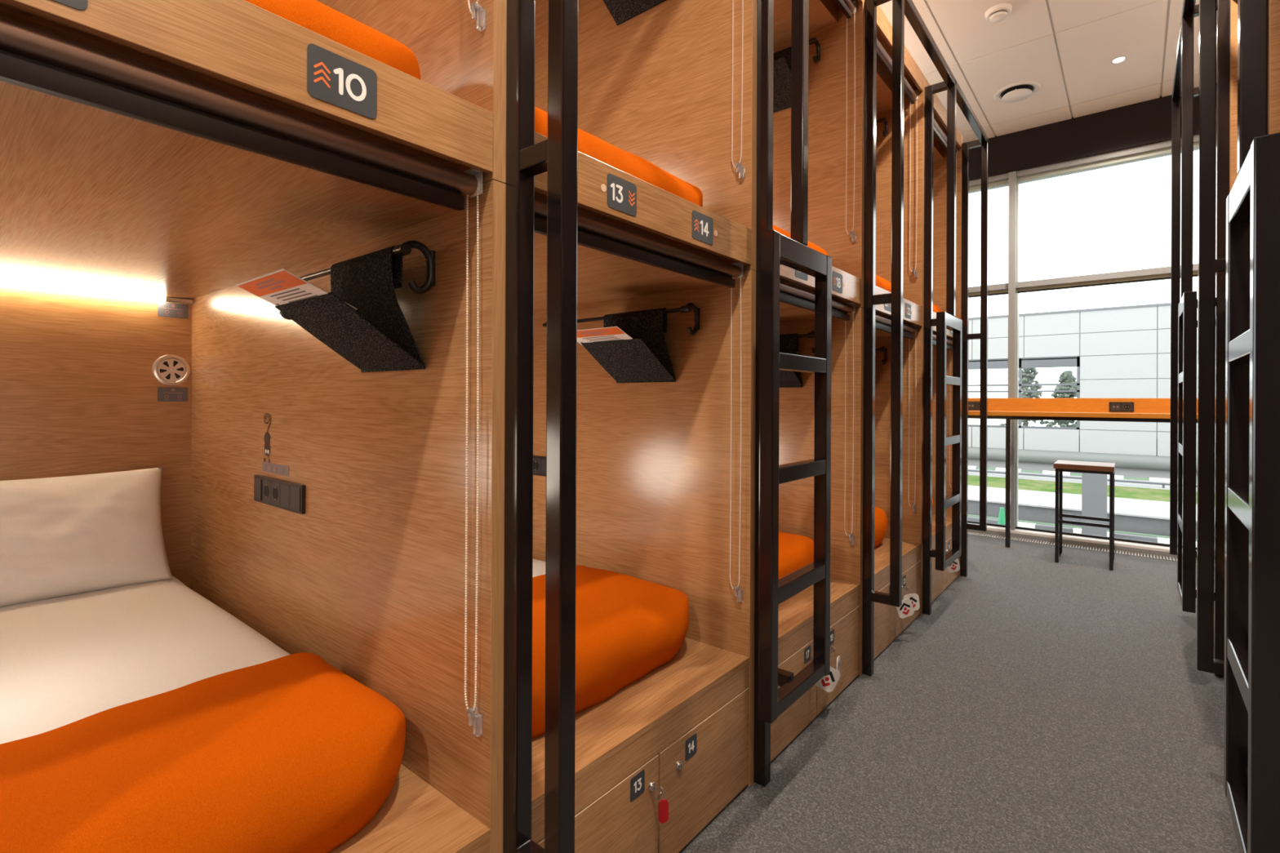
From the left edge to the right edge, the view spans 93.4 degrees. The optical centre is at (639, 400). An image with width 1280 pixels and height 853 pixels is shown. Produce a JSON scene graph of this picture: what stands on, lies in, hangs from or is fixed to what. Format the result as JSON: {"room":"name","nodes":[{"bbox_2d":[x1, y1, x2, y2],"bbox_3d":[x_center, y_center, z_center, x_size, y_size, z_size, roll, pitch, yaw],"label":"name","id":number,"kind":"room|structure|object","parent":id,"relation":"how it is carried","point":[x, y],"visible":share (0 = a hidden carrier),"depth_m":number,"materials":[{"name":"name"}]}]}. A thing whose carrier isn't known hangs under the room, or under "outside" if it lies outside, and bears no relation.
{"room":"dormitory","nodes":[
{"label":"dormitory","id":0,"kind":"room"},
{"bbox_2d":[678,534,1239,852],"bbox_3d":[0.794,1.346,1.490,5.750,0.080,9.920,0,0,39],"label":"floor","id":1,"kind":"structure","parent":0,"point":[1040,704],"depth_m":2.36,"materials":[{"name":"grey carpet"}]},
{"bbox_2d":[0,80,505,852],"bbox_3d":[-1.397,0.424,1.468,2.041,1.745,1.060,0,0,39],"label":"pod","id":2,"kind":"object","parent":1,"relation":"on","point":[369,581],"depth_m":1.50,"materials":[{"name":"brown wood"}]},
{"bbox_2d":[0,575,290,744],"bbox_3d":[-1.491,0.753,1.540,1.723,0.208,0.890,0,0,39],"label":"mattress","id":3,"kind":"object","parent":2,"relation":"on","point":[66,660],"visible":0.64,"depth_m":1.58,"materials":[{"name":"white fabric"}]},
{"bbox_2d":[0,466,172,607],"bbox_3d":[-2.010,0.460,2.012,0.248,0.404,0.709,0,0,39],"label":"pillow","id":4,"kind":"object","parent":3,"relation":"on","point":[60,536],"visible":1,"depth_m":2.04,"materials":[{"name":"white fabric"}]},
{"bbox_2d":[0,652,405,852],"bbox_3d":[-0.924,0.750,1.081,0.527,0.228,0.965,0,0,39],"label":"blanket","id":5,"kind":"object","parent":3,"relation":"on","point":[291,753],"visible":1,"depth_m":1.10,"materials":[{"name":"orange fabric"}]},
{"bbox_2d":[151,354,190,385],"bbox_3d":[-1.883,-0.121,2.427,0.010,0.124,0.124,0,0,39],"label":"wall vent","id":6,"kind":"object","parent":2,"relation":"attached to","point":[172,370],"visible":1,"depth_m":2.42,"materials":[{"name":"silver metal"}]},
{"bbox_2d":[157,386,187,401],"bbox_3d":[-1.884,-0.023,2.434,0.001,0.058,0.100,0,0,39],"label":"sticker","id":7,"kind":"object","parent":2,"relation":"attached to","point":[164,393],"visible":1,"depth_m":2.43,"materials":[{"name":"grey"}]},
{"bbox_2d":[157,302,188,319],"bbox_3d":[-1.882,-0.362,2.434,0.001,0.058,0.100,0,0,39],"label":"sticker","id":8,"kind":"object","parent":2,"relation":"attached to","point":[164,308],"visible":1,"depth_m":2.43,"materials":[{"name":"grey"}]},
{"bbox_2d":[0,12,482,737],"bbox_3d":[-0.652,0.106,0.860,0.046,1.152,0.997,0,0,39],"label":"roller blind","id":9,"kind":"object","parent":2,"relation":"attached to","point":[34,57],"visible":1,"depth_m":0.89,"materials":[{"name":"brown metal"}]},
{"bbox_2d":[0,0,506,183],"bbox_3d":[-1.393,-1.224,1.471,2.032,1.548,1.060,0,0,39],"label":"pod","id":10,"kind":"object","parent":2,"relation":"on","point":[454,116],"visible":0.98,"depth_m":1.00,"materials":[{"name":"brown wood"}]},
{"bbox_2d":[244,0,420,79],"bbox_3d":[-0.932,-0.641,1.095,0.668,0.223,0.963,0,0,39],"label":"blanket","id":11,"kind":"object","parent":10,"relation":"on","point":[314,15],"visible":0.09,"depth_m":1.08,"materials":[{"name":"orange fabric"}]},
{"bbox_2d":[467,0,485,31],"bbox_3d":[-0.646,-1.329,0.860,0.046,1.142,0.997,0,0,39],"label":"roller blind","id":12,"kind":"object","parent":10,"relation":"attached to","point":[474,8],"visible":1,"depth_m":1.23,"materials":[{"name":"plastic"}]},
{"bbox_2d":[263,413,271,462],"bbox_3d":[-1.213,0.122,1.964,0.075,0.160,0.001,0,0,39],"label":"hook","id":13,"kind":"object","parent":2,"relation":"attached to","point":[267,437],"visible":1,"depth_m":1.96,"materials":[{"name":"black plastic"}]},
{"bbox_2d":[262,462,288,476],"bbox_3d":[-1.160,0.219,1.920,0.210,0.031,0.001,0,0,39],"label":"sticker","id":14,"kind":"object","parent":2,"relation":"attached to","point":[280,469],"visible":1,"depth_m":1.91,"materials":[{"name":"grey"}]},
{"bbox_2d":[253,475,306,514],"bbox_3d":[-1.112,0.288,1.870,0.401,0.088,0.017,0,0,39],"label":"power socket","id":15,"kind":"object","parent":2,"relation":"attached to","point":[282,494],"visible":1,"depth_m":1.85,"materials":[{"name":"black plastic"}]},
{"bbox_2d":[254,477,262,500],"bbox_3d":[-1.254,0.292,1.979,0.068,0.067,0.006,0,0,39],"label":"switch","id":16,"kind":"object","parent":15,"relation":"attached to","point":[258,481],"depth_m":1.97,"materials":[{"name":"grey plastic"}]},
{"bbox_2d":[262,480,271,502],"bbox_3d":[-1.195,0.292,1.934,0.070,0.067,0.004,0,0,39],"label":"outlet","id":17,"kind":"object","parent":15,"relation":"attached to","point":[266,484],"depth_m":1.93,"materials":[{"name":"grey plastic"}]},
{"bbox_2d":[271,481,280,505],"bbox_3d":[-1.139,0.292,1.888,0.070,0.067,0.004,0,0,39],"label":"outlet","id":18,"kind":"object","parent":15,"relation":"attached to","point":[275,486],"depth_m":1.89,"materials":[{"name":"grey plastic"}]},
{"bbox_2d":[279,240,435,319],"bbox_3d":[-0.770,-0.292,1.547,0.756,0.115,0.088,0,0,39],"label":"rail","id":19,"kind":"object","parent":2,"relation":"attached to","point":[403,249],"visible":0.57,"depth_m":1.33,"materials":[{"name":"black metal"}]},
{"bbox_2d":[275,245,425,372],"bbox_3d":[-0.660,-0.203,1.373,0.287,0.265,0.209,0,0,39],"label":"pouch","id":20,"kind":"object","parent":19,"relation":"hanging from","point":[377,335],"visible":0.98,"depth_m":1.36,"materials":[{"name":"black fabric"}]},
{"bbox_2d":[235,268,357,310],"bbox_3d":[-0.735,-0.220,1.286,0.262,0.062,0.143,0,0,39],"label":"leaflet","id":21,"kind":"object","parent":20,"relation":"on","point":[281,286],"visible":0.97,"depth_m":1.25,"materials":[{"name":"white"}]},
{"bbox_2d":[502,0,578,852],"bbox_3d":[-0.198,-0.313,1.201,0.169,3.230,0.042,0,0,39],"label":"frame","id":22,"kind":"object","parent":1,"relation":"on","point":[557,155],"visible":1,"depth_m":1.16,"materials":[{"name":"black paint"}]},
{"bbox_2d":[502,183,755,852],"bbox_3d":[-0.726,0.427,2.288,2.041,1.745,1.060,0,0,39],"label":"pod","id":23,"kind":"object","parent":1,"relation":"on","point":[653,459],"visible":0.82,"depth_m":2.09,"materials":[{"name":"brown wood"}]},
{"bbox_2d":[532,558,545,577],"bbox_3d":[-0.819,0.755,2.360,1.724,0.209,0.891,0,0,39],"label":"mattress","id":24,"kind":"object","parent":23,"relation":"on","point":[539,566],"visible":0.02,"depth_m":2.37,"materials":[{"name":"white fabric"}]},
{"bbox_2d":[532,565,688,738],"bbox_3d":[-0.266,0.750,1.915,0.569,0.232,0.962,0,0,39],"label":"blanket","id":25,"kind":"object","parent":24,"relation":"on","point":[628,628],"visible":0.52,"depth_m":1.82,"materials":[{"name":"orange fabric"}]},
{"bbox_2d":[533,455,546,476],"bbox_3d":[-0.442,0.293,2.691,0.082,0.086,0.017,0,0,39],"label":"power socket","id":26,"kind":"object","parent":23,"relation":"attached to","point":[539,462],"visible":0.26,"depth_m":2.68,"materials":[{"name":"grey plastic"}]},
{"bbox_2d":[533,457,541,473],"bbox_3d":[-0.468,0.295,2.708,0.070,0.067,0.004,0,0,39],"label":"outlet","id":27,"kind":"object","parent":26,"relation":"attached to","point":[536,461],"depth_m":2.70,"materials":[{"name":"grey plastic"}]},
{"bbox_2d":[542,302,699,335],"bbox_3d":[-0.099,-0.289,2.368,0.756,0.115,0.088,0,0,39],"label":"rail","id":28,"kind":"object","parent":23,"relation":"attached to","point":[687,308],"visible":0.52,"depth_m":2.15,"materials":[{"name":"black metal"}]},
{"bbox_2d":[581,307,675,382],"bbox_3d":[-0.043,-0.200,2.238,0.287,0.265,0.209,0,0,39],"label":"pouch","id":29,"kind":"object","parent":28,"relation":"hanging from","point":[645,357],"visible":0.97,"depth_m":2.22,"materials":[{"name":"black fabric"}]},
{"bbox_2d":[577,326,632,345],"bbox_3d":[-0.134,-0.217,2.163,0.262,0.062,0.143,0,0,39],"label":"leaflet","id":30,"kind":"object","parent":29,"relation":"on","point":[611,333],"visible":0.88,"depth_m":2.12,"materials":[{"name":"white"}]},
{"bbox_2d":[504,0,756,270],"bbox_3d":[-0.722,-1.222,2.291,2.032,1.548,1.060,0,0,39],"label":"pod","id":31,"kind":"object","parent":23,"relation":"on","point":[655,86],"visible":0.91,"depth_m":2.16,"materials":[{"name":"brown wood"}]},
{"bbox_2d":[534,106,702,207],"bbox_3d":[-0.262,-0.636,1.916,0.664,0.219,0.964,0,0,39],"label":"blanket","id":32,"kind":"object","parent":31,"relation":"on","point":[591,145],"visible":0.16,"depth_m":1.70,"materials":[{"name":"orange fabric"}]},
{"bbox_2d":[731,0,744,178],"bbox_3d":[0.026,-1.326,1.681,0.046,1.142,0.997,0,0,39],"label":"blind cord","id":33,"kind":"object","parent":31,"relation":"attached to","point":[740,168],"visible":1,"depth_m":2.05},
{"bbox_2d":[533,196,743,602],"bbox_3d":[0.019,0.109,1.681,0.046,1.152,0.997,0,0,39],"label":"roller blind","id":34,"kind":"object","parent":23,"relation":"attached to","point":[593,233],"visible":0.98,"depth_m":1.68,"materials":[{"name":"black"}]},
{"bbox_2d":[653,786,668,823],"bbox_3d":[0.056,1.074,1.603,0.040,0.096,0.018,0,0,9],"label":"key","id":35,"kind":"object","parent":23,"relation":"attached to","point":[663,806],"visible":1,"depth_m":1.60,"materials":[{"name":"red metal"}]},
{"bbox_2d":[753,0,808,786],"bbox_3d":[0.473,-0.310,2.022,0.169,3.230,0.042,0,0,39],"label":"frame","id":36,"kind":"object","parent":1,"relation":"on","point":[800,8],"visible":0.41,"depth_m":2.04,"materials":[{"name":"black paint"}]},
{"bbox_2d":[758,229,831,724],"bbox_3d":[0.519,0.229,1.982,0.045,1.472,0.450,0,0,39],"label":"ladder","id":37,"kind":"object","parent":36,"relation":"attached to","point":[776,248],"visible":1,"depth_m":1.88,"materials":[{"name":"black metal"}]},
{"bbox_2d":[904,0,988,143],"bbox_3d":[0.440,-1.906,1.873,0.043,0.040,6.644,0,0,39],"label":"rail","id":38,"kind":"object","parent":36,"relation":"attached to","point":[912,14],"visible":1,"depth_m":3.37,"materials":[{"name":"black paint"}]},
{"bbox_2d":[753,302,863,782],"bbox_3d":[-0.054,0.430,3.108,2.041,1.745,1.060,0,0,39],"label":"pod","id":39,"kind":"object","parent":1,"relation":"on","point":[797,405],"visible":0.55,"depth_m":2.88,"materials":[{"name":"brown wood"}]},
{"bbox_2d":[778,531,813,578],"bbox_3d":[0.405,0.753,2.736,0.568,0.233,0.962,0,0,39],"label":"blanket","id":40,"kind":"object","parent":39,"relation":"on","point":[796,552],"visible":0.16,"depth_m":2.72,"materials":[{"name":"orange fabric"}]},
{"bbox_2d":[796,330,814,353],"bbox_3d":[0.573,-0.286,3.188,0.756,0.115,0.088,0,0,39],"label":"rail","id":41,"kind":"object","parent":39,"relation":"attached to","point":[811,335],"visible":0.19,"depth_m":2.94,"materials":[{"name":"black metal"}]},
{"bbox_2d":[779,333,803,387],"bbox_3d":[0.644,-0.197,3.045,0.287,0.265,0.209,0,0,39],"label":"pouch","id":42,"kind":"object","parent":41,"relation":"hanging from","point":[788,343],"visible":0.38,"depth_m":3.01,"materials":[{"name":"black fabric"}]},
{"bbox_2d":[755,0,864,307],"bbox_3d":[-0.051,-1.219,3.111,2.032,1.548,1.060,0,0,39],"label":"pod","id":43,"kind":"object","parent":39,"relation":"on","point":[827,78],"visible":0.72,"depth_m":2.93,"materials":[{"name":"brown wood"}]},
{"bbox_2d":[773,224,827,255],"bbox_3d":[0.411,-0.632,2.735,0.668,0.218,0.959,0,0,39],"label":"blanket","id":44,"kind":"object","parent":43,"relation":"on","point":[811,245],"visible":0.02,"depth_m":2.64,"materials":[{"name":"orange fabric"}]},
{"bbox_2d":[808,36,820,63],"bbox_3d":[0.579,-1.716,3.188,0.756,0.115,0.088,0,0,39],"label":"rail","id":45,"kind":"object","parent":43,"relation":"attached to","point":[816,59],"visible":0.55,"depth_m":2.96,"materials":[{"name":"black metal"}]},
{"bbox_2d":[773,46,791,112],"bbox_3d":[0.642,-1.627,3.051,0.287,0.265,0.209,0,0,39],"label":"pouch","id":46,"kind":"object","parent":45,"relation":"hanging from","point":[782,59],"visible":0.27,"depth_m":3.00,"materials":[{"name":"black fabric"}]},
{"bbox_2d":[834,0,856,242],"bbox_3d":[0.697,-1.323,2.501,0.046,1.142,0.997,0,0,39],"label":"roller blind","id":47,"kind":"object","parent":43,"relation":"attached to","point":[848,7],"visible":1,"depth_m":2.86,"materials":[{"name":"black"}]},
{"bbox_2d":[779,280,854,545],"bbox_3d":[0.691,0.112,2.501,0.046,1.152,0.997,0,0,39],"label":"roller blind","id":48,"kind":"object","parent":39,"relation":"attached to","point":[789,294],"visible":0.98,"depth_m":2.67,"materials":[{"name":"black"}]},
{"bbox_2d":[814,666,839,692],"bbox_3d":[0.752,1.101,2.424,0.108,0.144,0.021,0,0,1],"label":"tag","id":49,"kind":"object","parent":39,"relation":"attached to","point":[828,682],"visible":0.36,"depth_m":2.42,"materials":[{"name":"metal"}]},
{"bbox_2d":[862,0,904,675],"bbox_3d":[1.145,-0.307,2.842,0.169,3.230,0.042,0,0,39],"label":"frame","id":50,"kind":"object","parent":1,"relation":"on","point":[894,598],"visible":1,"depth_m":2.85,"materials":[{"name":"black paint"}]},
{"bbox_2d":[862,328,923,659],"bbox_3d":[0.617,0.433,3.929,2.041,1.745,1.060,0,0,39],"label":"pod","id":51,"kind":"object","parent":1,"relation":"on","point":[888,625],"visible":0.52,"depth_m":3.71,"materials":[{"name":"brown wood"}]},
{"bbox_2d":[874,506,887,547],"bbox_3d":[1.074,0.758,3.556,0.565,0.228,0.961,0,0,39],"label":"blanket","id":52,"kind":"object","parent":51,"relation":"on","point":[880,516],"visible":0.15,"depth_m":3.55,"materials":[{"name":"orange fabric"}]},
{"bbox_2d":[862,0,924,328],"bbox_3d":[0.621,-1.216,3.932,2.032,1.548,1.060,0,0,39],"label":"pod","id":53,"kind":"object","parent":51,"relation":"on","point":[913,287],"visible":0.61,"depth_m":3.71,"materials":[{"name":"brown wood"}]},
{"bbox_2d":[875,275,891,292],"bbox_3d":[1.080,-0.630,3.556,0.664,0.220,0.961,0,0,39],"label":"blanket","id":54,"kind":"object","parent":53,"relation":"on","point":[881,282],"visible":0.03,"depth_m":3.42,"materials":[{"name":"orange fabric"}]},
{"bbox_2d":[876,37,918,278],"bbox_3d":[1.369,-1.320,3.321,0.046,1.142,0.997,0,0,39],"label":"roller blind","id":55,"kind":"object","parent":53,"relation":"attached to","point":[885,59],"visible":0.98,"depth_m":3.56,"materials":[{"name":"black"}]},
{"bbox_2d":[875,313,916,513],"bbox_3d":[1.362,0.115,3.321,0.046,1.152,0.997,0,0,39],"label":"roller blind","id":56,"kind":"object","parent":51,"relation":"attached to","point":[882,323],"visible":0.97,"depth_m":3.56,"materials":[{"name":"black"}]},
{"bbox_2d":[896,596,914,618],"bbox_3d":[1.425,1.103,3.244,0.102,0.142,0.021,0,0,2],"label":"tag","id":57,"kind":"object","parent":51,"relation":"attached to","point":[905,610],"visible":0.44,"depth_m":3.24,"materials":[{"name":"silver metal"}]},
{"bbox_2d":[902,586,919,610],"bbox_3d":[1.503,1.101,3.340,0.095,0.138,0.021,0,0,2],"label":"tag","id":58,"kind":"object","parent":51,"relation":"attached to","point":[914,597],"visible":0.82,"depth_m":3.34,"materials":[{"name":"white plastic"}]},
{"bbox_2d":[922,80,956,615],"bbox_3d":[1.816,-0.304,3.662,0.169,3.230,0.042,0,0,39],"label":"frame","id":59,"kind":"object","parent":1,"relation":"on","point":[929,322],"visible":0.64,"depth_m":3.68,"materials":[{"name":"black paint"}]},
{"bbox_2d":[935,311,962,571],"bbox_3d":[1.849,0.235,3.607,0.045,1.472,0.450,0,0,39],"label":"ladder","id":60,"kind":"object","parent":59,"relation":"attached to","point":[944,321],"visible":1,"depth_m":3.45,"materials":[{"name":"black metal"}]},
{"bbox_2d":[922,345,959,602],"bbox_3d":[1.289,0.436,4.749,2.041,1.745,1.060,0,0,39],"label":"pod","id":61,"kind":"object","parent":1,"relation":"on","point":[940,580],"visible":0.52,"depth_m":4.54,"materials":[{"name":"brown wood"}]},
{"bbox_2d":[932,333,952,486],"bbox_3d":[2.034,0.117,4.141,0.046,1.152,0.997,0,0,39],"label":"roller blind","id":62,"kind":"object","parent":61,"relation":"attached to","point":[948,341],"visible":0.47,"depth_m":4.41,"materials":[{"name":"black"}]},
{"bbox_2d":[923,77,962,338],"bbox_3d":[1.292,-1.213,4.752,2.032,1.548,1.060,0,0,39],"label":"pod","id":63,"kind":"object","parent":61,"relation":"on","point":[940,154],"visible":0.05,"depth_m":4.57,"materials":[{"name":"brown wood"}]},
{"bbox_2d":[933,112,946,135],"bbox_3d":[2.027,-1.931,4.152,0.104,0.015,1.000,0,0,39],"label":"shelf","id":64,"kind":"object","parent":63,"relation":"attached to","point":[944,114],"depth_m":4.14,"materials":[{"name":"brown wood"}]},
{"bbox_2d":[933,118,957,300],"bbox_3d":[2.040,-1.317,4.141,0.046,1.142,0.997,0,0,39],"label":"roller blind","id":65,"kind":"object","parent":63,"relation":"attached to","point":[939,133],"visible":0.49,"depth_m":4.23,"materials":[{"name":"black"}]},
{"bbox_2d":[946,558,959,573],"bbox_3d":[2.131,1.105,4.107,0.098,0.140,0.021,0,0,2],"label":"tag","id":66,"kind":"object","parent":61,"relation":"attached to","point":[954,566],"visible":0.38,"depth_m":4.11,"materials":[{"name":"white plastic"}]},
{"bbox_2d":[960,137,988,577],"bbox_3d":[2.475,-0.301,4.467,0.169,3.230,0.042,0,0,39],"label":"frame","id":67,"kind":"object","parent":1,"relation":"on","point":[983,335],"visible":0.9,"depth_m":4.47,"materials":[{"name":"black paint"}]},
{"bbox_2d":[968,398,1197,547],"bbox_3d":[3.823,0.651,5.187,5.550,1.337,0.375,0,0,39],"label":"bar counter","id":68,"kind":"object","parent":1,"relation":"on","point":[1124,410],"visible":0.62,"depth_m":5.32,"materials":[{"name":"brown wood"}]},
{"bbox_2d":[968,410,1197,419],"bbox_3d":[3.818,0.125,5.178,5.550,0.038,0.350,0,0,39],"label":"countertop","id":69,"kind":"structure","parent":68,"relation":"on","point":[1055,414],"depth_m":5.09,"materials":[{"name":"brown wood"}]},
{"bbox_2d":[1109,402,1133,412],"bbox_3d":[4.113,0.059,5.155,0.166,0.082,0.010,0,0,39],"label":"outlet","id":70,"kind":"object","parent":68,"relation":"attached to","point":[1113,406],"depth_m":5.15,"materials":[{"name":"black plastic"}]},
{"bbox_2d":[1053,460,1115,570],"bbox_3d":[3.622,0.917,4.918,0.388,0.803,0.375,0,0,39],"label":"bar stool","id":71,"kind":"object","parent":1,"relation":"on","point":[1060,466],"visible":1,"depth_m":4.87,"materials":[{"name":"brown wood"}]},
{"bbox_2d":[1169,86,1199,557],"bbox_3d":[3.385,-0.298,3.722,0.169,3.230,0.042,0,0,39],"label":"frame","id":72,"kind":"object","parent":1,"relation":"on","point":[1175,103],"visible":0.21,"depth_m":3.75,"materials":[{"name":"black paint"}]},
{"bbox_2d":[1180,0,1230,677],"bbox_3d":[2.726,-0.300,2.917,0.169,3.230,0.042,0,0,39],"label":"frame","id":73,"kind":"object","parent":1,"relation":"on","point":[1223,6],"visible":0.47,"depth_m":2.87,"materials":[{"name":"black paint"}]},
{"bbox_2d":[1177,291,1196,613],"bbox_3d":[2.663,0.238,2.941,0.045,1.472,0.450,0,0,39],"label":"ladder","id":74,"kind":"object","parent":73,"relation":"attached to","point":[1187,307],"visible":1,"depth_m":2.77,"materials":[{"name":"black metal"}]},
{"bbox_2d":[1195,0,1268,675],"bbox_3d":[2.054,-0.303,2.097,0.169,3.230,0.042,0,0,39],"label":"frame","id":75,"kind":"object","parent":1,"relation":"on","point":[1208,265],"visible":0.46,"depth_m":2.12,"materials":[{"name":"black paint"}]},
{"bbox_2d":[1171,0,1195,99],"bbox_3d":[1.252,-1.902,1.207,0.043,0.040,6.644,0,0,39],"label":"rail","id":76,"kind":"object","parent":75,"relation":"attached to","point":[1188,6],"visible":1,"depth_m":3.32,"materials":[{"name":"black paint"}]},
{"bbox_2d":[1237,0,1268,173],"bbox_3d":[1.383,-0.306,1.277,0.169,3.230,0.042,0,0,39],"label":"frame","id":77,"kind":"object","parent":1,"relation":"on","point":[1252,15],"visible":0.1,"depth_m":1.30,"materials":[{"name":"black paint"}]},
{"bbox_2d":[1223,132,1279,852],"bbox_3d":[1.333,0.232,1.316,0.045,1.472,0.450,0,0,39],"label":"ladder","id":78,"kind":"object","parent":77,"relation":"attached to","point":[1251,706],"visible":1,"depth_m":1.16,"materials":[{"name":"black metal"}]},
{"label":"pod","id":79,"kind":"object","parent":1,"relation":"on","visible":0},
{"bbox_2d":[1267,0,1279,134],"bbox_3d":[2.560,-1.207,0.974,2.030,1.548,1.060,0,0,39],"label":"pod","id":80,"kind":"object","parent":79,"relation":"on","point":[1273,77],"visible":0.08,"depth_m":2.00,"materials":[{"name":"brown wood"}]},
{"label":"pod","id":81,"kind":"object","parent":1,"relation":"on","visible":0},
{"bbox_2d":[1229,0,1268,192],"bbox_3d":[3.232,-1.204,1.794,2.030,1.548,1.060,0,0,39],"label":"pod","id":82,"kind":"object","parent":81,"relation":"on","point":[1233,174],"visible":0.05,"depth_m":2.82,"materials":[{"name":"brown wood"}]},
{"bbox_2d":[879,0,1217,142],"bbox_3d":[0.932,-2.668,1.637,5.750,0.150,10.300,0,0,39],"label":"ceiling","id":83,"kind":"structure","parent":0,"point":[1068,47],"depth_m":4.49,"materials":[{"name":"white paint"}]},
{"bbox_2d":[985,3,1012,22],"bbox_3d":[2.382,-2.558,4.011,0.156,0.058,0.156,0,0,39],"label":"smoke detector","id":84,"kind":"object","parent":83,"relation":"attached to","point":[997,13],"visible":1,"depth_m":3.98,"materials":[{"name":"white plastic"}]},
{"bbox_2d":[993,80,1041,102],"bbox_3d":[3.155,-2.570,5.051,0.340,0.068,0.340,0,0,39],"label":"ceiling vent","id":85,"kind":"object","parent":83,"relation":"in","point":[1012,93],"visible":1,"depth_m":5.01,"materials":[{"name":"white plastic"}]},
{"bbox_2d":[968,531,1196,564],"bbox_3d":[3.980,1.358,5.383,5.750,0.084,0.140,0,0,39],"label":"grille","id":86,"kind":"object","parent":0,"point":[1145,555],"depth_m":5.40,"materials":[{"name":"black"}]},
{"bbox_2d":[968,94,1198,181],"bbox_3d":[4.120,-2.402,5.533,5.750,0.395,0.232,0,0,39],"label":"ceiling beam","id":87,"kind":"structure","parent":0,"point":[1146,122],"depth_m":5.49,"materials":[{"name":"black"}]},
{"bbox_3d":[4.132,1.336,5.568,5.750,0.130,0.140,0,0,39],"label":"wall","id":88,"kind":"structure","parent":0,"visible":0},
{"bbox_2d":[968,134,1198,559],"bbox_3d":[4.089,-0.445,5.498,5.760,3.530,0.173,0,0,39],"label":"window","id":89,"kind":"structure","parent":88,"relation":"in","point":[1013,180],"depth_m":5.72,"materials":[{"name":"grey metal"}]},
{"bbox_3d":[-0.092,-1.719,2.367,0.756,0.115,0.088,0,0,39],"label":"rail","id":90,"kind":"object","parent":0,"visible":0},
{"bbox_2d":[602,0,666,25],"bbox_3d":[-0.045,-1.630,2.244,0.287,0.265,0.209,0,0,39],"label":"pouch","id":91,"kind":"object","parent":90,"relation":"hanging from","point":[621,11],"visible":1,"depth_m":2.34,"materials":[{"name":"black fabric"}]},
{"label":"outside","id":92,"kind":"structure","parent":0,"visible":0},
{"bbox_3d":[6.513,2.531,7.970,60.000,0.500,6.200,0,0,39],"label":"road","id":93,"kind":"object","parent":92,"visible":0},
{"bbox_2d":[997,507,1005,524],"bbox_3d":[5.976,2.029,9.963,0.180,0.500,0.180,0,0,39],"label":"bollard","id":94,"kind":"object","parent":93,"relation":"on","point":[1002,518],"visible":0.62,"depth_m":9.93,"materials":[{"name":"green plastic"}]},
{"bbox_2d":[968,515,1196,546],"bbox_3d":[8.315,2.254,9.695,28.600,0.070,0.150,0,0,39],"label":"kerb","id":95,"kind":"object","parent":93,"relation":"on","point":[1142,538],"visible":0.1,"depth_m":10.34,"materials":[{"name":"white concrete"}]},
{"bbox_2d":[968,514,1196,542],"bbox_3d":[8.424,2.280,10.303,60.000,0.020,0.130,0,0,39],"label":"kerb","id":96,"kind":"object","parent":93,"relation":"on","point":[970,515],"visible":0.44,"depth_m":10.78,"materials":[{"name":"grey concrete"}]},
{"bbox_2d":[1081,472,1106,537],"bbox_3d":[7.475,1.725,9.927,0.325,1.120,0.258,0,0,39],"label":"base cabinet","id":97,"kind":"object","parent":93,"relation":"on","point":[1094,486],"visible":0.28,"depth_m":9.82,"materials":[{"name":"grey"}]},
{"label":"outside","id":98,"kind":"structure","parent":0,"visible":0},
{"bbox_2d":[968,475,1196,504],"bbox_3d":[10.506,2.121,12.845,60.000,0.295,2.200,0,0,39],"label":"grass verge","id":99,"kind":"structure","parent":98,"point":[1128,492],"depth_m":13.43,"materials":[{"name":"green plant"}]},
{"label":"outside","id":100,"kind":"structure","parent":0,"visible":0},
{"bbox_2d":[968,468,1196,491],"bbox_3d":[18.265,2.158,22.324,60.000,0.290,22.300,0,0,39],"label":"pavement","id":101,"kind":"structure","parent":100,"point":[975,473],"depth_m":15.01,"materials":[{"name":"concrete"}]},
{"bbox_2d":[1000,368,1044,426],"bbox_3d":[18.049,-0.145,28.565,1.794,4.294,2.183,0,0,39],"label":"tree","id":102,"kind":"object","parent":101,"relation":"on","point":[1028,376],"visible":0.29,"depth_m":28.19,"materials":[{"name":"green plant"}]},
{"bbox_2d":[1044,370,1076,427],"bbox_3d":[18.150,0.365,25.736,1.966,3.274,1.849,0,0,-29],"label":"tree","id":103,"kind":"object","parent":101,"relation":"on","point":[1066,377],"visible":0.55,"depth_m":25.55,"materials":[{"name":"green plant"}]},
{"bbox_2d":[968,465,1196,484],"bbox_3d":[12.591,1.953,14.918,28.600,0.070,0.150,0,0,39],"label":"kerb","id":104,"kind":"object","parent":101,"relation":"on","point":[1157,479],"visible":0.13,"depth_m":15.86,"materials":[{"name":"white concrete"}]},
{"bbox_2d":[968,470,1196,488],"bbox_3d":[11.393,1.928,13.928,28.000,0.110,0.040,0,0,39],"label":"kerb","id":105,"kind":"object","parent":101,"relation":"on","point":[992,472],"visible":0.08,"depth_m":14.63,"materials":[{"name":"grey concrete"}]},
{"bbox_2d":[968,302,1197,480],"bbox_3d":[13.074,-0.170,17.549,26.000,4.500,4.280,0,0,39],"label":"office building","id":106,"kind":"structure","parent":101,"relation":"on","point":[1121,352],"depth_m":15.98,"materials":[{"name":"grey"}]},
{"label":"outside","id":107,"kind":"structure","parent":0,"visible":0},
{"bbox_2d":[968,484,1196,539],"bbox_3d":[9.127,2.378,11.162,60.000,0.830,2.150,0,0,39],"label":"road","id":108,"kind":"structure","parent":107,"point":[1131,515],"depth_m":11.26,"materials":[{"name":"grey asphalt"}]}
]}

